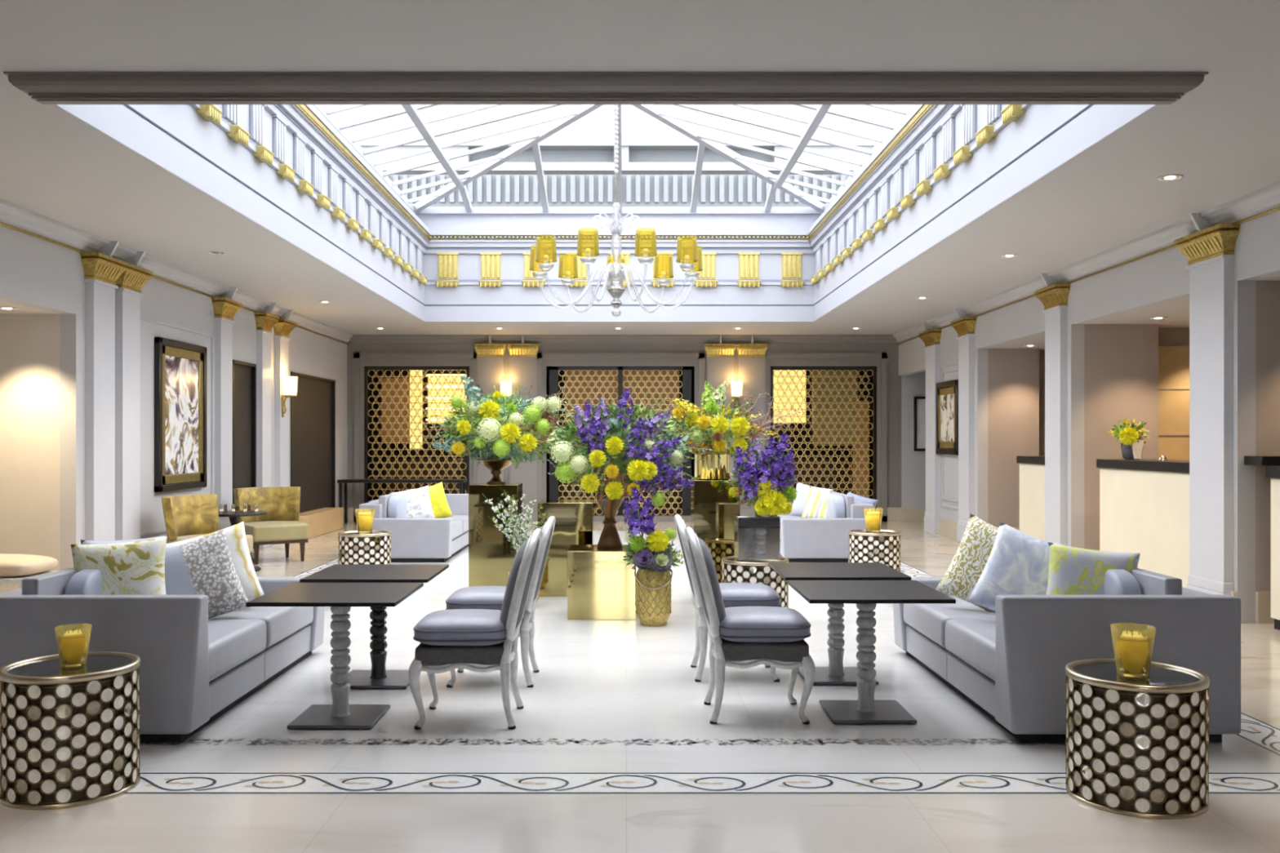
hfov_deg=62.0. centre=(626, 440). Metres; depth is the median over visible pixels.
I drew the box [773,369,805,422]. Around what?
lit panel
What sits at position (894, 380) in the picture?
wall
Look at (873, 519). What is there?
glass
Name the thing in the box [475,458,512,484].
pedestal bowl
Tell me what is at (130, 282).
pilaster
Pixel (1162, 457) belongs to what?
bell
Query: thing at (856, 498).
cushion
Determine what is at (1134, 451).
vase
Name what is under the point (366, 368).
lattice screen
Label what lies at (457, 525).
seat cushion
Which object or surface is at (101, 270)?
pilaster
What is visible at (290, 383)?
wall lamp
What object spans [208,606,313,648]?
seat cushion
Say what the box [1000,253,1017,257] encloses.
recessed light
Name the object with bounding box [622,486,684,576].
flower arrangement
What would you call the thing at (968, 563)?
cushion
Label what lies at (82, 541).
cushion
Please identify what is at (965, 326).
pilaster
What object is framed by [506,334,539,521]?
pilaster
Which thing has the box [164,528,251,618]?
cushion
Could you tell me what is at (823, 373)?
panel
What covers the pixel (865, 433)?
lit panel
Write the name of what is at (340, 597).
pedestal table
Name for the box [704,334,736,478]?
pilaster
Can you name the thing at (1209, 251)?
pilaster
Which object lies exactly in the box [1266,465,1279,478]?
countertop
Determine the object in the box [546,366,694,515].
lattice screen
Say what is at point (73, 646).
candle holder
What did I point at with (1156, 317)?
recessed light
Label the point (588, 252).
candle
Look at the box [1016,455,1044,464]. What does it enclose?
countertop
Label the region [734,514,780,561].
vase
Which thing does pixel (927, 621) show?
seat cushion
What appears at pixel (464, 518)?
seat cushion
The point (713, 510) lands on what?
plinth
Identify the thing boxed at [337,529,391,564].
table
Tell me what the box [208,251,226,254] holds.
recessed light
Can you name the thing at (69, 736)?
table
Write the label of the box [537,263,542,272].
candle
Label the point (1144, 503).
reception desk
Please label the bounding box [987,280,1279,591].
wall
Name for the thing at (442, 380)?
lit panel
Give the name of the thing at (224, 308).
pilaster
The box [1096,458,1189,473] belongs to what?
countertop
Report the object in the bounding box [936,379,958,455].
framed picture
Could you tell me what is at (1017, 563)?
cushion
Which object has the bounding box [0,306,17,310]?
ceiling spotlight
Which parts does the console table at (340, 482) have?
leg, leg, leg, leg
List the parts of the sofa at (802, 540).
arm, backrest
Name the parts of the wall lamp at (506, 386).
lamp shade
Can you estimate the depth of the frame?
14.22 m
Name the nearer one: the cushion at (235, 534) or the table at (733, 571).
the cushion at (235, 534)
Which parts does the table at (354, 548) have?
glass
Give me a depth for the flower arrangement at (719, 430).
9.04 m
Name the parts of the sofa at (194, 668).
backrest, tall arm, seat, arm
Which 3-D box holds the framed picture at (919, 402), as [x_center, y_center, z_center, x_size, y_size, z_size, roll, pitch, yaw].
[5.300,-0.280,18.270,0.720,0.930,0.060,0,0,0]
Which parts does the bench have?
seat rail, seat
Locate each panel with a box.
[381,377,409,442]
[409,369,422,448]
[426,373,466,423]
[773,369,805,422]
[812,369,857,445]
[853,400,869,497]
[1158,346,1189,460]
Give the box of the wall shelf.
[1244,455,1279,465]
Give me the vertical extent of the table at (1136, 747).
0.490 m
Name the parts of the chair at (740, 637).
panel, frame, leg, backrest, leg, seat rail, leg, leg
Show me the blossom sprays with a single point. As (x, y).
(520, 540)
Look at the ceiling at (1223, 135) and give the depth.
5.13 m
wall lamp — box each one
[281,376,297,417]
[500,381,511,408]
[730,381,742,406]
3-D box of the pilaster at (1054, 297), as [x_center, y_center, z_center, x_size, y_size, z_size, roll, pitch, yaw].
[4.577,-0.200,11.500,0.205,3.200,0.580,0,0,0]
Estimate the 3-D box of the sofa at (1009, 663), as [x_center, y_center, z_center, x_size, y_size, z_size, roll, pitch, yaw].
[2.271,1.022,5.950,1.099,0.755,2.160,0,0,0]
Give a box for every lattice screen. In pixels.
[364,366,469,503]
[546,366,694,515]
[770,366,876,511]
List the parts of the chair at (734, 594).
panel, frame, leg, leg, leg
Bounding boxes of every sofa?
[0,567,324,742]
[356,488,468,562]
[757,491,873,562]
[893,568,1240,742]
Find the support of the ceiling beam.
attached to the ceiling at (1223, 135)
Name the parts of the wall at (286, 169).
bead moulding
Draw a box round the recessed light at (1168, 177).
[1157,174,1182,181]
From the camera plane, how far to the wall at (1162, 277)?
10.09 m
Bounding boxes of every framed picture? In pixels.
[154,337,206,492]
[913,396,925,450]
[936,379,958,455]
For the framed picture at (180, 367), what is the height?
1.580 m
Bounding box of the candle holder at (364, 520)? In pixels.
[355,508,374,533]
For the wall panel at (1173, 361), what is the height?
2.320 m
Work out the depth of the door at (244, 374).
13.48 m
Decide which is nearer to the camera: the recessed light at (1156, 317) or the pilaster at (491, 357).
the recessed light at (1156, 317)
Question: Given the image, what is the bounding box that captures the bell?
[1156,453,1167,460]
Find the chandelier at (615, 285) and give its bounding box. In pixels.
[528,104,702,316]
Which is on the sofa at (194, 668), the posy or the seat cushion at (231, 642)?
the seat cushion at (231, 642)
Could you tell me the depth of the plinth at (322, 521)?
15.81 m
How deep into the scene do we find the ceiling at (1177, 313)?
10.77 m
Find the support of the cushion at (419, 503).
on the sofa at (412, 540)
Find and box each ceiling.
[0,0,1279,334]
[989,275,1279,350]
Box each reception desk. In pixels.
[1016,455,1044,541]
[1096,458,1189,587]
[1266,465,1279,630]
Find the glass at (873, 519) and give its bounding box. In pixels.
[863,507,883,532]
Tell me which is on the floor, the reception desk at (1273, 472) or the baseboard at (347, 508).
the reception desk at (1273, 472)
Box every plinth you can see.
[295,507,342,538]
[468,483,522,586]
[537,499,594,596]
[567,544,635,619]
[690,478,739,605]
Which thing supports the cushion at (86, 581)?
on the sofa at (194, 668)
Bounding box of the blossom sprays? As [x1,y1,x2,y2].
[482,489,539,551]
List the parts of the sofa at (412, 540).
backrest, arm, tall arm, seat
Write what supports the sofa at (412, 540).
on the floor
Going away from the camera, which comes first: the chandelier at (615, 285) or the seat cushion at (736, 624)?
the seat cushion at (736, 624)
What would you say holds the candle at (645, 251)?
on the chandelier at (615, 285)
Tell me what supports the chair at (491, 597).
on the floor
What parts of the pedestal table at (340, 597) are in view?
plate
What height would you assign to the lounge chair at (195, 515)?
0.840 m
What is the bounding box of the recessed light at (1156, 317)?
[1149,316,1167,319]
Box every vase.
[634,568,672,626]
[694,453,730,479]
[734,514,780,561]
[1120,439,1143,459]
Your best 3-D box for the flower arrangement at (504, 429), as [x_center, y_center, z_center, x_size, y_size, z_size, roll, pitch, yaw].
[-1.113,-0.155,9.685,1.309,0.882,1.023,0,0,32]
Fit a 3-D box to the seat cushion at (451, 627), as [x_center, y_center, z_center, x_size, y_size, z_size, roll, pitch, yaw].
[-0.810,0.942,5.360,0.475,0.152,0.460,0,0,0]
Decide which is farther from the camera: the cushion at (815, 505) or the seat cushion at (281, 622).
the cushion at (815, 505)
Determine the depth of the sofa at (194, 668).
4.88 m
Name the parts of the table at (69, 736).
glass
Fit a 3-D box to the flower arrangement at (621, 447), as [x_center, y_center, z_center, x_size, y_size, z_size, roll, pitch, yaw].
[-0.046,0.079,8.514,1.282,0.985,1.111,0,0,32]
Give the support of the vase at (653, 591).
on the floor
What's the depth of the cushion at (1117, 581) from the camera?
5.24 m
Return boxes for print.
[164,355,198,475]
[941,393,954,441]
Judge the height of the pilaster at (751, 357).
3.200 m
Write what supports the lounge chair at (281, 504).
on the floor
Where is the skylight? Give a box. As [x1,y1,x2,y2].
[323,104,909,206]
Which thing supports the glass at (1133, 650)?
on the table at (1136, 747)
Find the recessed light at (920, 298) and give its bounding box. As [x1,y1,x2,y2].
[915,297,928,299]
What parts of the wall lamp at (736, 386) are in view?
lamp shade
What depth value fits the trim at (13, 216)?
10.41 m
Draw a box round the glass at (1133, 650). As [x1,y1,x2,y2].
[1110,622,1155,677]
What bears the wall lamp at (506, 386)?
attached to the pilaster at (491, 357)
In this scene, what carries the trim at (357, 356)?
attached to the wall at (894, 380)
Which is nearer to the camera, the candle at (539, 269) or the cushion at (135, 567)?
the cushion at (135, 567)
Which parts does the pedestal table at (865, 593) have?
plate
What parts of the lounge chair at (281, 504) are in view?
leg, backrest, seat, seat rail, leg, leg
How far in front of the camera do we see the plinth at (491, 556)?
9.50 m
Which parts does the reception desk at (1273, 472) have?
panel, kick plate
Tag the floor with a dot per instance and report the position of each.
(614, 680)
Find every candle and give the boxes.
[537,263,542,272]
[543,254,548,263]
[565,271,570,279]
[585,248,591,257]
[643,248,648,257]
[661,271,666,279]
[684,254,689,263]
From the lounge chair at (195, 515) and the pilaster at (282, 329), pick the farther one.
the pilaster at (282, 329)
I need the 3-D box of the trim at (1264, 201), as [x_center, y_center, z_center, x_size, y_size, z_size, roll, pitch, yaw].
[4.615,-1.721,6.650,0.130,0.158,23.300,0,0,0]
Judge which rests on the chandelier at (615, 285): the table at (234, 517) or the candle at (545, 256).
the candle at (545, 256)
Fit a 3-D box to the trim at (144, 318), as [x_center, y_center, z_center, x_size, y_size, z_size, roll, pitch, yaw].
[-4.790,-0.135,11.370,0.020,2.170,1.900,0,0,0]
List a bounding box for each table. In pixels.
[0,651,140,809]
[218,510,266,571]
[245,582,423,728]
[299,564,448,688]
[337,479,466,523]
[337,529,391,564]
[721,555,788,608]
[768,562,911,684]
[786,580,955,724]
[848,528,900,571]
[1065,658,1209,819]
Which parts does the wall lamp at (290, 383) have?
lamp shade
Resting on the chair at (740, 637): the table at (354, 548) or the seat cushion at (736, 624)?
the seat cushion at (736, 624)
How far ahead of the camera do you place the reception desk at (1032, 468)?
12.53 m
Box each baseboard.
[342,507,348,523]
[348,507,898,521]
[898,507,1274,623]
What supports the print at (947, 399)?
attached to the framed picture at (947, 392)
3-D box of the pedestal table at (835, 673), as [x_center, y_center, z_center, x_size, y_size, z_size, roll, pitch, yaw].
[1.235,1.079,6.270,0.702,0.634,0.702,0,0,0]
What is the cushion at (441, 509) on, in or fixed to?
on the sofa at (412, 540)
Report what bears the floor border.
on the floor
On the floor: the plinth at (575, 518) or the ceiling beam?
the plinth at (575, 518)
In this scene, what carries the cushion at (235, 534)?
on the sofa at (194, 668)
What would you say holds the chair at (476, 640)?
on the floor
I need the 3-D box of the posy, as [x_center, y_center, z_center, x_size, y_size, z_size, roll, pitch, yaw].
[4.888,-0.067,10.306,0.390,0.296,0.398,0,0,0]
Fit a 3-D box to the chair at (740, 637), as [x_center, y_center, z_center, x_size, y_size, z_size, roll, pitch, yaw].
[0.616,0.922,5.450,0.630,0.955,0.504,0,0,0]
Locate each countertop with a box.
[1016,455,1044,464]
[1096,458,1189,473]
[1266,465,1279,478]
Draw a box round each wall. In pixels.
[0,225,346,569]
[0,300,60,592]
[55,104,1155,321]
[346,342,925,507]
[898,209,1279,622]
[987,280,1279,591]
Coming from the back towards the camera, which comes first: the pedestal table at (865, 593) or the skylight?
the skylight
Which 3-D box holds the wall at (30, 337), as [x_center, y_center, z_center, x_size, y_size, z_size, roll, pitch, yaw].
[-6.020,0.100,7.390,2.160,2.600,4.060,0,0,0]
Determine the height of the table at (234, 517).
0.630 m
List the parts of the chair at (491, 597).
leg, leg, seat rail, leg, leg, frame, panel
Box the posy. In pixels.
[1107,417,1150,445]
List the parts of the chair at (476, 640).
leg, leg, seat rail, leg, backrest, leg, frame, panel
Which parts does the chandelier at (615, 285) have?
lamp shade, lamp shade, lamp shade, arm, arm, lamp shade, arm, arm, lamp shade, suspension cord, stem, arm, arm, arm, lamp shade, arm, arm, lamp shade, lamp shade, lamp shade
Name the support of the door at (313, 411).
in the wall at (36, 273)
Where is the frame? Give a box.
[313,104,915,214]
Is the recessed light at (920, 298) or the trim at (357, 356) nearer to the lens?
the recessed light at (920, 298)
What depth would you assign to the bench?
8.27 m
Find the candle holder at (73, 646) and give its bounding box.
[54,623,92,666]
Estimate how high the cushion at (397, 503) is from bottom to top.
0.380 m
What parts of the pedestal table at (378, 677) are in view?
plate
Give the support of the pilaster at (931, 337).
attached to the wall at (1162, 277)
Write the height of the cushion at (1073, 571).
0.396 m
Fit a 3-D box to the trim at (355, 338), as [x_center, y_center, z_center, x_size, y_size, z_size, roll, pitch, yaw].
[-0.060,-1.735,18.235,9.480,0.130,0.130,0,0,0]
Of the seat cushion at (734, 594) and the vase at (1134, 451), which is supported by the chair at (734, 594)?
the seat cushion at (734, 594)
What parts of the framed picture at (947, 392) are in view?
frame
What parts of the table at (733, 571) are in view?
glass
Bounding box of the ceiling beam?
[3,71,1208,104]
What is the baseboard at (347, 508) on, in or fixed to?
attached to the wall at (36, 273)
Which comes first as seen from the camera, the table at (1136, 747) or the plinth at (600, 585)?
the table at (1136, 747)
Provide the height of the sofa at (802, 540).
0.755 m
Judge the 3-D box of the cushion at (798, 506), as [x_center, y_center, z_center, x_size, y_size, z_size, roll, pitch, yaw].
[2.328,0.786,13.401,0.548,0.507,0.191,0,0,24]
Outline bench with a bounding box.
[0,553,58,588]
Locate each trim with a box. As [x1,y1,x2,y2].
[0,199,352,344]
[140,315,213,536]
[348,334,897,342]
[353,352,887,521]
[893,182,1279,344]
[940,361,958,510]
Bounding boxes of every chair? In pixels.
[160,493,253,556]
[233,486,308,564]
[408,528,542,729]
[445,515,555,687]
[674,514,781,682]
[684,526,815,724]
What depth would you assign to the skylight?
21.50 m
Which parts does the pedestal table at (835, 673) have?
plate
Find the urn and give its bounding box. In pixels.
[595,488,623,547]
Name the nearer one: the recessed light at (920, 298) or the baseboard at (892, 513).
the recessed light at (920, 298)
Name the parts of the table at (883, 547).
glass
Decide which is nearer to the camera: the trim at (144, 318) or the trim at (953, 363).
the trim at (144, 318)
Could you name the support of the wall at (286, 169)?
attached to the ceiling at (1223, 135)
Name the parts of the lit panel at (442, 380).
shelf, shelf, shelf, shelf, shelf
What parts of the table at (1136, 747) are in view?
glass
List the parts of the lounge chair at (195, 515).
backrest, seat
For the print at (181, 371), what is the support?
attached to the framed picture at (180, 367)
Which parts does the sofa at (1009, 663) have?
arm, seat, tall arm, backrest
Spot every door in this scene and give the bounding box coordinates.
[232,360,256,548]
[290,371,335,512]
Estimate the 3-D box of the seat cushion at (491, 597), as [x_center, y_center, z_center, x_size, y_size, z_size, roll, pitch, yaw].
[-0.800,0.942,6.230,0.475,0.152,0.460,0,0,0]
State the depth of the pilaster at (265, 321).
13.85 m
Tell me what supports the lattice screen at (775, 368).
on the floor
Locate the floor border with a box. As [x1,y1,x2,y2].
[124,530,1279,793]
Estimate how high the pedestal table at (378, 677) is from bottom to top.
0.634 m
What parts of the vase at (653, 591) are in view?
handle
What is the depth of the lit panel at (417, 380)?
18.85 m
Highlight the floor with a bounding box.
[0,521,1279,852]
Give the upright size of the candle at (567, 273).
0.110 m
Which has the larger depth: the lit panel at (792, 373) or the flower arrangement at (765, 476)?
the lit panel at (792, 373)
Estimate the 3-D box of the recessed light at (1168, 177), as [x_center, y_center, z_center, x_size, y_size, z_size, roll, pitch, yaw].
[3.720,-1.794,7.280,0.156,0.011,0.156,0,0,0]
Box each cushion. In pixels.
[64,568,102,595]
[71,536,167,595]
[80,535,164,544]
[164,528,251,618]
[165,521,264,600]
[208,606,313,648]
[208,619,266,681]
[387,493,407,518]
[389,485,435,518]
[413,608,506,646]
[428,481,453,518]
[444,515,468,533]
[445,586,506,610]
[452,520,462,539]
[719,582,780,607]
[719,606,810,642]
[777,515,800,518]
[789,482,833,516]
[800,486,829,518]
[826,493,845,518]
[847,491,878,511]
[903,595,995,648]
[935,513,998,612]
[945,619,995,680]
[966,520,1048,610]
[1046,542,1140,595]
[1104,568,1141,595]
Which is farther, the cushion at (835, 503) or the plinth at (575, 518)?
the cushion at (835, 503)
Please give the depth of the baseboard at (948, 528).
15.15 m
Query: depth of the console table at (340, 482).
17.65 m
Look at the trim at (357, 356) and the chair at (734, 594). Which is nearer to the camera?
the chair at (734, 594)
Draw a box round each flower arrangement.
[426,374,577,471]
[532,388,712,509]
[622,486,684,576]
[654,380,807,462]
[724,432,798,516]
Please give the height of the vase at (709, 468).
0.220 m
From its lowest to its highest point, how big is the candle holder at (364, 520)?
0.235 m
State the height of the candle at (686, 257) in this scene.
0.110 m
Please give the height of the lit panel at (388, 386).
1.150 m
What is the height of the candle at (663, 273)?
0.110 m
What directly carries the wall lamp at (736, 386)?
attached to the pilaster at (720, 357)
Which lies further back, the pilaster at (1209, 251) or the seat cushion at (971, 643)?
the pilaster at (1209, 251)
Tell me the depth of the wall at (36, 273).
10.52 m
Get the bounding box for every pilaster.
[80,240,128,540]
[115,251,152,540]
[211,287,242,529]
[254,302,279,547]
[273,309,296,486]
[474,334,506,483]
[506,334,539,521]
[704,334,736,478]
[736,334,768,514]
[918,321,942,533]
[950,308,976,542]
[1034,273,1070,546]
[1173,213,1239,595]

